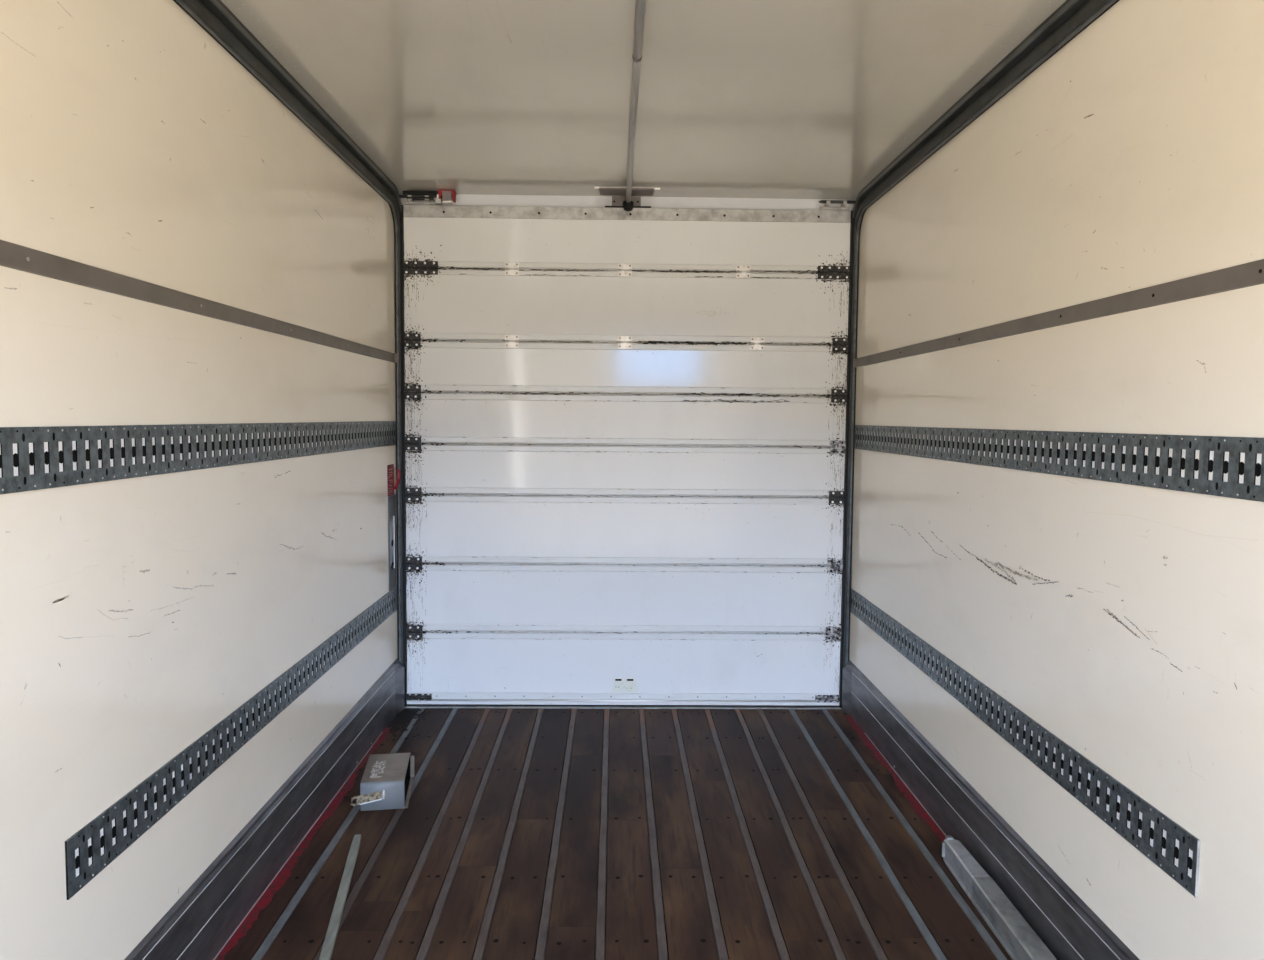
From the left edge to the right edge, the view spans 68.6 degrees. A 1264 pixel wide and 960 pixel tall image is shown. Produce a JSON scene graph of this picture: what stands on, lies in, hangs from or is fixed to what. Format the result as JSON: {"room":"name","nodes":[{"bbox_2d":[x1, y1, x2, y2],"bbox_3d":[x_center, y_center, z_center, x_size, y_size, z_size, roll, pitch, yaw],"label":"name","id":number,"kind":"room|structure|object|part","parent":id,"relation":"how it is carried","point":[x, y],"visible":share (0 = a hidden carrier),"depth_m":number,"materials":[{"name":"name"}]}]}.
{"room":"cargo space","nodes":[
{"label":"cargo space","id":0,"kind":"room"},
{"bbox_2d":[0,0,397,959],"bbox_3d":[-1.210,0.031,2.072,0.060,2.780,5.710,0,4,-1],"label":"wall","id":1,"kind":"structure","parent":0,"point":[138,614],"depth_m":2.33,"materials":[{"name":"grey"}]},
{"bbox_2d":[0,421,395,493],"bbox_3d":[-1.176,-0.057,2.034,0.006,0.124,5.545,0,4,-1],"label":"rail","id":2,"kind":"object","parent":1,"relation":"attached to","point":[31,458],"visible":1,"depth_m":2.28,"materials":[{"name":"black metal"}]},
{"bbox_2d":[0,240,398,362],"bbox_3d":[-1.165,-0.441,2.014,0.021,0.048,5.556,0,4,-1],"label":"strip","id":3,"kind":"object","parent":1,"relation":"attached to","point":[14,256],"visible":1,"depth_m":2.28,"materials":[{"name":"grey metal"}]},
{"bbox_2d":[65,586,396,899],"bbox_3d":[-1.207,0.718,3.397,0.006,0.126,2.930,0,4,-1],"label":"rail","id":4,"kind":"object","parent":1,"relation":"attached to","point":[91,849],"visible":1,"depth_m":2.54,"materials":[{"name":"black metal"}]},
{"bbox_2d":[124,658,403,959],"bbox_3d":[-1.171,1.264,2.111,0.037,0.273,5.580,0,4,-1],"label":"kick plate","id":5,"kind":"object","parent":1,"relation":"attached to","point":[199,925],"visible":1,"depth_m":3.04,"materials":[{"name":"metal"}]},
{"bbox_2d":[173,0,406,706],"bbox_3d":[-1.156,0.049,2.124,0.049,2.700,5.609,0,4,-1],"label":"track","id":6,"kind":"object","parent":1,"relation":"attached to","point":[213,16],"visible":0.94,"depth_m":3.79,"materials":[{"name":"metal"}]},
{"bbox_2d":[393,469,400,489],"bbox_3d":[-1.217,-0.004,4.791,0.016,0.103,0.053,2,4,17],"label":"strap","id":7,"kind":"object","parent":6,"relation":"attached to","point":[398,470],"visible":1,"depth_m":4.80,"materials":[{"name":"red plastic"}]},
{"bbox_2d":[387,464,393,496],"bbox_3d":[-1.228,0.001,4.715,0.002,0.160,0.132,0,4,-1],"label":"warning label","id":8,"kind":"object","parent":1,"relation":"attached to","point":[390,468],"visible":1,"depth_m":4.71,"materials":[{"name":"red"}]},
{"bbox_2d":[388,495,396,590],"bbox_3d":[-1.227,0.320,4.755,0.010,0.478,0.155,0,4,-1],"label":"latch plate","id":9,"kind":"object","parent":1,"relation":"attached to","point":[392,499],"visible":1,"depth_m":4.74,"materials":[{"name":"grey metal"}]},
{"bbox_2d":[215,706,1011,959],"bbox_3d":[0.007,1.435,2.189,2.400,0.064,5.710,0,4,-1],"label":"floor","id":10,"kind":"structure","parent":0,"point":[524,832],"depth_m":3.31,"materials":[{"name":"brown wood"}]},
{"bbox_2d":[319,834,360,959],"bbox_3d":[-0.891,1.354,2.737,0.030,0.013,1.350,0,4,-10],"label":"batten","id":11,"kind":"object","parent":10,"relation":"on","point":[331,934],"visible":1,"depth_m":2.92,"materials":[{"name":"grey metal"}]},
{"bbox_2d":[350,753,413,810],"bbox_3d":[-1.017,1.232,3.795,0.222,0.112,0.346,0,4,-9],"label":"box","id":12,"kind":"object","parent":10,"relation":"on","point":[384,784],"visible":1,"depth_m":3.67,"materials":[{"name":"grey metal"}]},
{"bbox_2d":[942,836,1056,959],"bbox_3d":[1.123,1.355,2.438,0.077,0.085,1.678,0,4,-1],"label":"beam","id":13,"kind":"structure","parent":10,"relation":"on","point":[1016,936],"depth_m":2.83,"materials":[{"name":"metal"}]},
{"bbox_2d":[399,194,855,210],"bbox_3d":[-0.023,-1.129,4.864,2.400,0.700,0.025,0,4,-1],"label":"wall","id":14,"kind":"structure","parent":0,"point":[461,199],"depth_m":4.83,"materials":[{"name":"grey paint"}]},
{"bbox_2d":[399,191,854,706],"bbox_3d":[-0.031,-0.124,4.866,2.372,2.691,0.093,0,4,-1],"label":"door","id":15,"kind":"structure","parent":14,"relation":"in","point":[625,443],"depth_m":4.88,"materials":[{"name":"white metal"}]},
{"bbox_3d":[-0.042,1.160,4.968,2.332,0.034,0.008,0,4,-1],"label":"rail","id":16,"kind":"part","parent":15,"relation":"part of","materials":[{"name":"white metal"}]},
{"bbox_3d":[-0.041,1.011,4.976,2.332,0.394,0.028,0,4,-1],"label":"panel","id":17,"kind":"part","parent":15,"relation":"part of","materials":[{"name":"white metal"}]},
{"bbox_3d":[-0.038,0.631,4.950,2.332,0.364,0.028,0,4,-1],"label":"panel","id":18,"kind":"part","parent":15,"relation":"part of","materials":[{"name":"white metal"}]},
{"bbox_3d":[-0.035,0.266,4.925,2.332,0.364,0.028,0,4,-1],"label":"panel","id":19,"kind":"part","parent":15,"relation":"part of","materials":[{"name":"white metal"}]},
{"bbox_3d":[-0.032,-0.050,4.904,2.332,0.266,0.028,0,4,-1],"label":"panel","id":20,"kind":"part","parent":15,"relation":"part of","materials":[{"name":"white metal"}]},
{"bbox_3d":[-0.030,-0.318,4.886,2.332,0.268,0.028,0,4,-1],"label":"panel","id":21,"kind":"part","parent":15,"relation":"part of","materials":[{"name":"white metal"}]},
{"bbox_3d":[-0.036,1.099,4.966,0.144,0.074,0.003,0,4,-1],"label":"foot latch plate","id":22,"kind":"part","parent":15,"relation":"part of","materials":[{"name":"white metal"}]},
{"bbox_3d":[-0.027,-0.587,4.868,2.332,0.266,0.028,0,4,-1],"label":"panel","id":23,"kind":"part","parent":15,"relation":"part of","materials":[{"name":"white metal"}]},
{"bbox_3d":[-0.025,-0.906,4.846,2.332,0.370,0.028,0,4,-1],"label":"panel","id":24,"kind":"part","parent":15,"relation":"part of","materials":[{"name":"white metal"}]},
{"bbox_3d":[-0.021,-1.378,4.796,2.315,0.062,0.007,0,4,-1],"label":"plate","id":25,"kind":"part","parent":15,"relation":"part of","materials":[{"name":"silver metal"}]},
{"bbox_3d":[-0.022,-1.252,4.823,2.332,0.318,0.028,0,4,-1],"label":"panel","id":26,"kind":"part","parent":15,"relation":"part of","materials":[{"name":"white metal"}]},
{"bbox_2d":[605,196,650,207],"bbox_3d":[-0.021,-1.443,4.806,0.238,0.066,0.049,0,4,-1],"label":"plate","id":27,"kind":"object","parent":14,"relation":"attached to","point":[617,201],"visible":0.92,"depth_m":4.82,"materials":[{"name":"grey metal"}]},
{"bbox_3d":[-0.029,-1.450,4.827,0.150,0.055,0.006,0,4,-1],"label":"plate","id":28,"kind":"part","parent":27,"relation":"part of","materials":[{"name":"grey metal"}]},
{"bbox_2d":[221,0,1065,199],"bbox_3d":[0.032,-1.316,2.003,2.400,0.060,5.710,0,4,-1],"label":"ceiling","id":29,"kind":"structure","parent":0,"point":[776,99],"depth_m":3.17,"materials":[{"name":"grey"}]},
{"bbox_2d":[435,190,455,204],"bbox_3d":[-0.954,-1.445,4.734,0.100,0.064,0.068,0,4,-1],"label":"block","id":30,"kind":"object","parent":29,"relation":"attached to","point":[443,196],"visible":1,"depth_m":4.71,"materials":[{"name":"red plastic"}]},
{"bbox_3d":[-0.989,-1.431,4.748,0.030,0.028,0.038,0,4,-1],"label":"plate","id":31,"kind":"part","parent":30,"relation":"part of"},
{"bbox_3d":[-0.941,-1.442,4.706,0.045,0.050,0.006,0,4,-1],"label":"plate","id":32,"kind":"part","parent":30,"relation":"part of","materials":[{"name":"grey plastic"}]},
{"bbox_2d":[594,187,659,195],"bbox_3d":[-0.025,-1.461,4.688,0.330,0.014,0.112,0,4,-1],"label":"bracket","id":33,"kind":"object","parent":29,"relation":"attached to","point":[637,191],"visible":0.98,"depth_m":4.67,"materials":[{"name":"grey metal"}]},
{"bbox_2d":[623,0,645,210],"bbox_3d":[0.030,-1.233,2.023,0.056,0.077,5.537,0,4,-1],"label":"pole","id":34,"kind":"object","parent":29,"relation":"attached to","point":[640,7],"visible":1,"depth_m":3.10,"materials":[{"name":"grey metal"}]},
{"bbox_2d":[849,0,1263,959],"bbox_3d":[1.249,0.050,2.118,0.060,2.780,5.710,0,4,-1],"label":"wall","id":35,"kind":"structure","parent":0,"point":[1126,621],"depth_m":2.40,"materials":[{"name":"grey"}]},
{"bbox_2d":[839,0,1119,707],"bbox_3d":[1.193,0.066,2.168,0.049,2.700,5.609,0,4,-1],"label":"track","id":36,"kind":"object","parent":35,"relation":"attached to","point":[1072,17],"visible":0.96,"depth_m":3.66,"materials":[{"name":"metal"}]},
{"bbox_2d":[842,660,1139,959],"bbox_3d":[1.190,1.282,2.155,0.037,0.273,5.580,0,4,-1],"label":"kick plate","id":37,"kind":"object","parent":35,"relation":"attached to","point":[1060,918],"visible":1,"depth_m":3.13,"materials":[{"name":"metal"}]},
{"bbox_2d":[851,588,1200,897],"bbox_3d":[1.187,0.735,3.444,0.006,0.126,2.925,0,4,-1],"label":"rail","id":38,"kind":"object","parent":35,"relation":"attached to","point":[1167,844],"visible":1,"depth_m":2.60,"materials":[{"name":"black metal"}]},
{"bbox_2d":[853,259,1263,366],"bbox_3d":[1.214,-0.424,2.058,0.021,0.048,5.556,0,4,-1],"label":"strip","id":39,"kind":"object","parent":35,"relation":"attached to","point":[1251,273],"visible":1,"depth_m":2.38,"materials":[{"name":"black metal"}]},
{"bbox_2d":[855,425,1263,501],"bbox_3d":[1.218,-0.039,2.079,0.006,0.124,5.545,0,4,-1],"label":"rail","id":40,"kind":"object","parent":35,"relation":"attached to","point":[1223,466],"visible":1,"depth_m":2.37,"materials":[{"name":"black metal"}]}
]}

